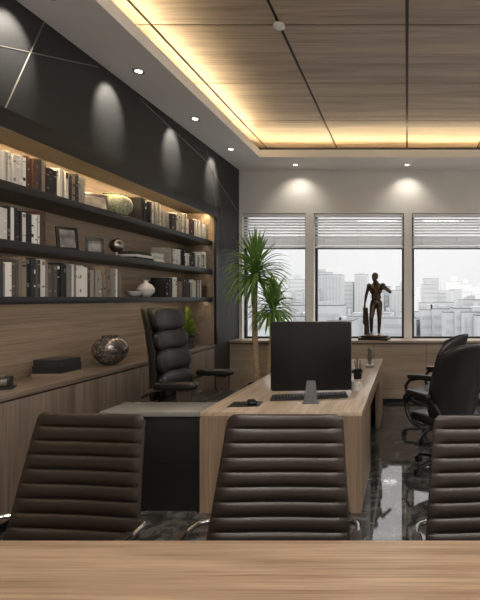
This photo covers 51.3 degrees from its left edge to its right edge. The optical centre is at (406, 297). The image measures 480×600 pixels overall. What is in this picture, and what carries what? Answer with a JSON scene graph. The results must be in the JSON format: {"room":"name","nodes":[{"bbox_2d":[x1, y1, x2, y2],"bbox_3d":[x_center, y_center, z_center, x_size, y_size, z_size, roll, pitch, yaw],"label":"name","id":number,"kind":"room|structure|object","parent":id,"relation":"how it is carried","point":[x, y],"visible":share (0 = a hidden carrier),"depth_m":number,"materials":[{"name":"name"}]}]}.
{"room":"office","nodes":[
{"label":"office","id":0,"kind":"room"},
{"bbox_2d":[0,0,238,389],"bbox_3d":[-2.995,-0.450,2.380,0.570,4.100,10.360,0,0,0],"label":"wall","id":1,"kind":"structure","parent":0,"point":[90,106],"depth_m":4.14,"materials":[{"name":"paint"}]},
{"bbox_2d":[0,143,183,379],"bbox_3d":[-3.205,0.190,1.775,0.150,2.820,9.150,0,0,0],"label":"panel","id":2,"kind":"object","parent":1,"relation":"attached to","point":[28,332],"visible":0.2,"depth_m":4.29,"materials":[{"name":"brown wood"}]},
{"bbox_2d":[0,179,212,244],"bbox_3d":[-2.929,-0.772,1.861,0.399,0.055,8.923,0,0,0],"label":"shelf board","id":3,"kind":"object","parent":2,"relation":"attached to","point":[12,193],"visible":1,"depth_m":4.00,"materials":[{"name":"black paint"}]},
{"bbox_2d":[0,150,84,203],"bbox_3d":[-2.907,-0.935,2.455,0.236,0.270,2.910,0,0,0],"label":"books","id":4,"kind":"object","parent":3,"relation":"on","point":[33,173],"visible":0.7,"depth_m":3.43,"materials":[{"name":"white paper"}]},
{"bbox_2d":[85,192,107,209],"bbox_3d":[-2.892,-0.882,4.157,0.100,0.160,0.200,0,0,40],"label":"photo frame","id":5,"kind":"object","parent":3,"relation":"on","point":[96,200],"visible":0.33,"depth_m":4.15,"materials":[{"name":"beige wood"}]},
{"bbox_2d":[102,192,132,215],"bbox_3d":[-2.880,-0.910,4.440,0.310,0.220,0.310,0,0,0],"label":"patterned bowl","id":6,"kind":"object","parent":3,"relation":"on","point":[118,203],"visible":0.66,"depth_m":4.35,"materials":[{"name":"ceramic"}]},
{"bbox_2d":[127,197,205,238],"bbox_3d":[-2.909,-0.935,5.501,0.237,0.270,1.561,0,0,0],"label":"books","id":7,"kind":"object","parent":3,"relation":"on","point":[144,210],"visible":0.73,"depth_m":5.18,"materials":[{"name":"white paper"}]},
{"bbox_2d":[0,239,212,272],"bbox_3d":[-2.929,-0.372,1.861,0.399,0.055,8.923,0,0,0],"label":"shelf board","id":8,"kind":"object","parent":2,"relation":"attached to","point":[13,247],"visible":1,"depth_m":3.93,"materials":[{"name":"black paint"}]},
{"bbox_2d":[0,206,45,244],"bbox_3d":[-2.907,-0.535,2.247,0.236,0.270,2.494,0,0,0],"label":"books","id":9,"kind":"object","parent":8,"relation":"on","point":[23,226],"visible":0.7,"depth_m":3.29,"materials":[{"name":"grey paper"}]},
{"bbox_2d":[55,226,78,249],"bbox_3d":[-2.898,-0.501,3.821,0.105,0.200,0.160,0,0,29],"label":"photo frame","id":10,"kind":"object","parent":8,"relation":"on","point":[66,237],"visible":0.82,"depth_m":3.80,"materials":[{"name":"black paint"}]},
{"bbox_2d":[85,237,103,253],"bbox_3d":[-2.885,-0.477,4.152,0.140,0.150,0.099,0,0,-38],"label":"photo frame","id":11,"kind":"object","parent":8,"relation":"on","point":[96,245],"visible":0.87,"depth_m":4.13,"materials":[{"name":"black paint"}]},
{"bbox_2d":[109,238,123,255],"bbox_3d":[-2.840,-0.494,4.400,0.130,0.189,0.130,0,0,31],"label":"desk globe","id":12,"kind":"object","parent":8,"relation":"on","point":[116,245],"visible":0.94,"depth_m":4.36,"materials":[{"name":"brown metal"}]},
{"bbox_2d":[118,251,152,260],"bbox_3d":[-2.910,-0.443,4.800,0.245,0.086,0.304,0,0,0],"label":"book stack","id":13,"kind":"object","parent":8,"relation":"on","point":[132,254],"visible":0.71,"depth_m":4.67,"materials":[{"name":"grey paper"}]},
{"bbox_2d":[150,253,163,261],"bbox_3d":[-2.900,-0.451,5.100,0.208,0.101,0.188,0,0,0],"label":"book stack","id":14,"kind":"object","parent":8,"relation":"on","point":[156,257],"visible":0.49,"depth_m":5.07,"materials":[{"name":"white paper"}]},
{"bbox_2d":[151,247,205,268],"bbox_3d":[-2.908,-0.520,5.768,0.236,0.240,1.036,0,0,0],"label":"books","id":15,"kind":"object","parent":8,"relation":"on","point":[178,256],"visible":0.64,"depth_m":5.61,"materials":[{"name":"grey paper"}]},
{"bbox_2d":[0,297,212,304],"bbox_3d":[-2.929,0.018,1.861,0.399,0.055,8.923,0,0,0],"label":"shelf board","id":16,"kind":"object","parent":2,"relation":"attached to","point":[3,300],"visible":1,"depth_m":3.89,"materials":[{"name":"black paint"}]},
{"bbox_2d":[0,257,120,296],"bbox_3d":[-2.909,-0.155,2.697,0.240,0.290,3.395,0,0,0],"label":"books","id":17,"kind":"object","parent":16,"relation":"on","point":[19,276],"visible":1,"depth_m":3.56,"materials":[{"name":"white paper"}]},
{"bbox_2d":[125,291,143,296],"bbox_3d":[-2.860,-0.041,4.720,0.170,0.062,0.170,0,0,0],"label":"bowl","id":18,"kind":"object","parent":16,"relation":"on","point":[129,293],"visible":0.92,"depth_m":4.67,"materials":[{"name":"grey ceramic"}]},
{"bbox_2d":[136,280,154,296],"bbox_3d":[-2.860,-0.105,4.930,0.180,0.190,0.180,0,0,0],"label":"porcelain vase","id":19,"kind":"object","parent":16,"relation":"on","point":[149,290],"visible":0.94,"depth_m":4.88,"materials":[{"name":"grey ceramic"}]},
{"bbox_2d":[149,277,206,296],"bbox_3d":[-2.909,-0.130,5.757,0.235,0.240,1.034,0,0,0],"label":"books","id":20,"kind":"object","parent":16,"relation":"on","point":[164,286],"visible":0.86,"depth_m":5.49,"materials":[{"name":"black paper"}]},
{"bbox_2d":[0,128,202,212],"bbox_3d":[-2.920,-1.204,1.875,0.418,0.029,8.949,0,0,0],"label":"trim","id":21,"kind":"structure","parent":1,"relation":"attached to","point":[10,139],"depth_m":4.14,"materials":[{"name":"black paint"}]},
{"bbox_2d":[0,106,217,217],"bbox_3d":[-2.695,-1.202,1.895,0.029,0.135,8.990,0,0,0],"label":"trim","id":22,"kind":"structure","parent":1,"relation":"attached to","point":[11,121],"depth_m":3.80,"materials":[{"name":"black paint"}]},
{"bbox_2d":[0,21,237,330],"bbox_3d":[-2.709,-0.825,5.107,0.010,2.811,4.224,0,0,0],"label":"inlay","id":23,"kind":"object","parent":1,"relation":"attached to","point":[30,52],"visible":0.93,"depth_m":3.62,"materials":[{"name":"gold metal"}]},
{"bbox_2d":[184,213,213,343],"bbox_3d":[-2.920,-0.271,6.337,0.418,1.837,0.025,0,0,0],"label":"panel","id":24,"kind":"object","parent":1,"relation":"attached to","point":[202,311],"depth_m":6.33,"materials":[{"name":"brown wood"}]},
{"bbox_2d":[214,217,217,343],"bbox_3d":[-2.695,-0.243,6.355,0.029,1.782,0.070,0,0,0],"label":"trim","id":25,"kind":"structure","parent":1,"relation":"attached to","point":[215,218],"depth_m":6.32,"materials":[{"name":"black paint"}]},
{"bbox_2d":[0,402,479,540],"bbox_3d":[0.085,1.650,2.380,6.830,0.100,10.360,0,0,0],"label":"floor","id":26,"kind":"structure","parent":0,"point":[396,499],"depth_m":3.63,"materials":[{"name":"stone"}]},
{"bbox_2d":[0,412,145,540],"bbox_3d":[-1.415,1.054,1.692,0.716,1.093,0.672,0,0,5],"label":"chair","id":27,"kind":"object","parent":26,"relation":"on","point":[81,477],"visible":0.66,"depth_m":1.92,"materials":[{"name":"brown leather"}]},
{"bbox_2d":[0,344,214,533],"bbox_3d":[-2.917,1.125,1.875,0.424,0.950,8.949,0,0,0],"label":"base cabinet","id":28,"kind":"object","parent":26,"relation":"on","point":[100,387],"visible":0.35,"depth_m":3.58,"materials":[{"name":"brown wood"}]},
{"bbox_2d":[0,374,16,389],"bbox_3d":[-2.900,0.600,3.220,0.140,0.100,0.120,0,0,-29],"label":"desk clock","id":29,"kind":"object","parent":28,"relation":"on","point":[6,382],"visible":1,"depth_m":3.20,"materials":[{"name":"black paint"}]},
{"bbox_2d":[31,356,82,377],"bbox_3d":[-2.950,0.580,3.800,0.240,0.141,0.250,0,0,3],"label":"box","id":30,"kind":"object","parent":28,"relation":"on","point":[58,366],"visible":1,"depth_m":3.69,"materials":[{"name":"black leather"}]},
{"bbox_2d":[91,335,128,364],"bbox_3d":[-2.900,0.507,4.400,0.310,0.285,0.310,0,0,0],"label":"mosaic vase","id":31,"kind":"object","parent":28,"relation":"on","point":[109,349],"visible":1,"depth_m":4.30,"materials":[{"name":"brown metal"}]},
{"bbox_2d":[184,307,197,347],"bbox_3d":[-2.854,0.375,5.864,0.302,0.551,0.319,0,0,0],"label":"potted plant","id":32,"kind":"object","parent":28,"relation":"on","point":[188,326],"visible":0.72,"depth_m":5.83,"materials":[{"name":"green plant"}]},
{"bbox_2d":[99,402,216,510],"bbox_3d":[-1.924,1.225,3.520,0.752,0.750,0.320,0,0,0],"label":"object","id":33,"kind":"object","parent":26,"relation":"on","point":[171,458],"visible":0.47,"depth_m":3.38,"materials":[{"name":"black paint"}]},
{"bbox_2d":[140,307,238,401],"bbox_3d":[-2.030,0.842,4.261,0.889,1.516,0.819,0,0,3],"label":"chair","id":34,"kind":"object","parent":26,"relation":"on","point":[171,378],"visible":0.78,"depth_m":4.18,"materials":[{"name":"black leather"}]},
{"bbox_2d":[0,541,479,599],"bbox_3d":[-0.200,1.225,0.865,4.200,0.750,1.430,0,0,0],"label":"conference table","id":35,"kind":"object","parent":26,"relation":"on","point":[29,570],"visible":1,"depth_m":1.41,"materials":[{"name":"brown wood"}]},
{"bbox_2d":[221,226,301,385],"bbox_3d":[-2.046,0.292,6.196,1.090,2.615,1.081,0,0,0],"label":"potted palm","id":36,"kind":"object","parent":26,"relation":"on","point":[256,266],"visible":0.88,"depth_m":6.13,"materials":[{"name":"green plant"}]},
{"bbox_2d":[169,414,361,540],"bbox_3d":[-0.530,1.054,1.673,0.716,1.093,0.672,0,0,0],"label":"chair","id":37,"kind":"object","parent":26,"relation":"on","point":[281,477],"visible":0.59,"depth_m":1.90,"materials":[{"name":"brown leather"}]},
{"bbox_2d":[200,359,382,512],"bbox_3d":[-0.941,1.225,4.822,1.209,0.750,2.956,0,0,0],"label":"executive desk","id":38,"kind":"object","parent":26,"relation":"on","point":[355,411],"visible":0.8,"depth_m":3.43,"materials":[{"name":"brown wood"}]},
{"bbox_2d":[228,401,262,406],"bbox_3d":[-1.290,0.849,3.600,0.240,0.003,0.180,0,0,-6],"label":"mouse pad","id":39,"kind":"object","parent":38,"relation":"on","point":[242,403],"visible":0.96,"depth_m":3.58,"materials":[{"name":"black fabric"}]},
{"bbox_2d":[247,399,256,404],"bbox_3d":[-1.240,0.830,3.600,0.072,0.042,0.124,0,0,-29],"label":"computer mouse","id":40,"kind":"object","parent":39,"relation":"on","point":[249,401],"visible":1,"depth_m":3.56,"materials":[{"name":"black paint"}]},
{"bbox_2d":[270,391,347,400],"bbox_3d":[-0.830,0.836,3.840,0.640,0.028,0.150,0,0,-13],"label":"keyboard","id":41,"kind":"object","parent":38,"relation":"on","point":[342,394],"visible":0.85,"depth_m":3.80,"materials":[{"name":"grey plastic"}]},
{"bbox_2d":[271,321,351,403],"bbox_3d":[-0.778,0.520,3.658,0.650,0.660,0.105,0,0,-4],"label":"computer monitor","id":42,"kind":"object","parent":38,"relation":"on","point":[310,357],"visible":1,"depth_m":3.65,"materials":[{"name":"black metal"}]},
{"bbox_2d":[351,380,361,391],"bbox_3d":[-0.464,0.802,4.096,0.091,0.095,0.076,0,0,35],"label":"coffee mug","id":43,"kind":"object","parent":38,"relation":"on","point":[355,383],"visible":0.93,"depth_m":4.07,"materials":[{"name":"grey ceramic"}]},
{"bbox_2d":[354,358,361,378],"bbox_3d":[-0.520,0.745,4.750,0.088,0.210,0.088,0,0,0],"label":"pen cup","id":44,"kind":"object","parent":38,"relation":"on","point":[357,371],"visible":1,"depth_m":4.72,"materials":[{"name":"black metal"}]},
{"bbox_2d":[365,347,373,366],"bbox_3d":[-0.460,0.725,5.550,0.100,0.250,0.080,0,0,0],"label":"figurine","id":45,"kind":"object","parent":38,"relation":"on","point":[369,356],"visible":1,"depth_m":5.53,"materials":[{"name":"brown metal"}]},
{"bbox_2d":[229,338,479,401],"bbox_3d":[0.295,1.125,7.050,6.008,0.950,0.419,0,0,0],"label":"base cabinet","id":46,"kind":"object","parent":26,"relation":"on","point":[401,357],"visible":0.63,"depth_m":6.88,"materials":[{"name":"brown wood"}]},
{"bbox_2d":[358,272,391,340],"bbox_3d":[-0.487,0.125,7.030,0.502,1.048,0.286,0,0,8],"label":"bronze statue","id":47,"kind":"object","parent":46,"relation":"on","point":[375,288],"visible":1,"depth_m":6.99,"materials":[{"name":"brown metal"}]},
{"bbox_2d":[401,333,468,444],"bbox_3d":[0.326,1.000,5.181,0.776,1.200,0.703,0,0,22],"label":"chair","id":48,"kind":"object","parent":26,"relation":"on","point":[458,340],"visible":0.34,"depth_m":4.95,"materials":[{"name":"black leather"}]},
{"bbox_2d":[404,344,479,476],"bbox_3d":[0.388,1.000,4.178,0.703,1.200,0.776,0,0,-34],"label":"chair","id":49,"kind":"object","parent":26,"relation":"on","point":[454,386],"visible":0.83,"depth_m":3.92,"materials":[{"name":"black leather"}]},
{"bbox_2d":[412,414,479,540],"bbox_3d":[0.378,1.054,1.672,0.716,1.093,0.672,0,0,-2],"label":"chair","id":50,"kind":"object","parent":26,"relation":"on","point":[453,511],"visible":0.62,"depth_m":1.89,"materials":[{"name":"brown leather"}]},
{"bbox_2d":[17,0,479,169],"bbox_3d":[0.295,-2.120,2.330,6.010,0.110,9.860,0,0,0],"label":"ceiling soffit","id":51,"kind":"structure","parent":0,"point":[100,29],"depth_m":4.71,"materials":[{"name":"white paint"}]},
{"bbox_2d":[132,69,144,73],"bbox_3d":[-2.445,-2.062,4.100,0.100,0.006,0.100,0,0,0],"label":"recessed light","id":52,"kind":"object","parent":51,"relation":"attached to","point":[138,71],"visible":1,"depth_m":4.10,"materials":[{"name":"white plastic"}]},
{"bbox_2d":[112,0,479,149],"bbox_3d":[0.085,-2.420,2.380,6.730,0.140,10.360,0,0,0],"label":"ceiling","id":53,"kind":"structure","parent":0,"point":[340,74],"depth_m":4.53,"materials":[{"name":"brown wood"}]},
{"bbox_2d":[273,21,284,30],"bbox_3d":[-1.100,-2.333,3.870,0.100,0.035,0.100,0,0,0],"label":"smoke detector","id":54,"kind":"object","parent":53,"relation":"attached to","point":[277,25],"visible":1,"depth_m":3.84,"materials":[{"name":"white paint"}]},
{"bbox_2d":[239,170,479,337],"bbox_3d":[0.328,-0.450,7.400,6.075,4.100,0.320,0,0,0],"label":"wall","id":55,"kind":"structure","parent":0,"point":[310,193],"depth_m":7.26,"materials":[{"name":"white paint"}]},
{"bbox_2d":[244,218,305,337],"bbox_3d":[-2.145,-0.340,7.390,1.030,2.060,0.060,0,0,0],"label":"window","id":56,"kind":"structure","parent":55,"relation":"in","point":[245,249],"depth_m":7.36,"materials":[{"name":"black"}]},
{"bbox_2d":[243,214,305,247],"bbox_3d":[-2.145,-1.085,7.300,1.010,0.550,0.061,0,0,0],"label":"blind","id":57,"kind":"object","parent":56,"relation":"attached to","point":[298,222],"visible":0.87,"depth_m":7.29,"materials":[{"name":"white plastic"}]},
{"bbox_2d":[315,214,403,337],"bbox_3d":[-0.774,-0.340,7.390,1.451,2.060,0.060,0,0,0],"label":"window","id":58,"kind":"structure","parent":55,"relation":"in","point":[316,249],"depth_m":7.36,"materials":[{"name":"black"}]},
{"bbox_2d":[315,214,402,247],"bbox_3d":[-0.774,-1.085,7.300,1.431,0.550,0.061,0,0,0],"label":"blind","id":59,"kind":"object","parent":58,"relation":"attached to","point":[319,222],"visible":1,"depth_m":7.29,"materials":[{"name":"white plastic"}]},
{"bbox_2d":[412,214,479,337],"bbox_3d":[0.808,-0.340,7.390,1.454,2.060,0.060,0,0,0],"label":"window","id":60,"kind":"structure","parent":55,"relation":"in","point":[413,336],"depth_m":7.36,"materials":[{"name":"black"}]},
{"bbox_2d":[413,214,479,247],"bbox_3d":[0.808,-1.085,7.300,1.434,0.550,0.061,0,0,0],"label":"blind","id":61,"kind":"object","parent":60,"relation":"attached to","point":[416,222],"visible":1,"depth_m":7.29,"materials":[{"name":"white plastic"}]},
{"label":"outside","id":62,"kind":"structure","parent":0,"visible":0},
{"bbox_3d":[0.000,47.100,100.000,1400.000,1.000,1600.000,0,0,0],"label":"ground","id":63,"kind":"structure","parent":62,"visible":0},
{"bbox_2d":[249,269,479,335],"bbox_3d":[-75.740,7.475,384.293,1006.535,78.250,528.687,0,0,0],"label":"city skyline","id":64,"kind":"object","parent":63,"relation":"on","point":[454,311],"visible":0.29,"depth_m":265.47,"materials":[{"name":"grey concrete"}]}
]}

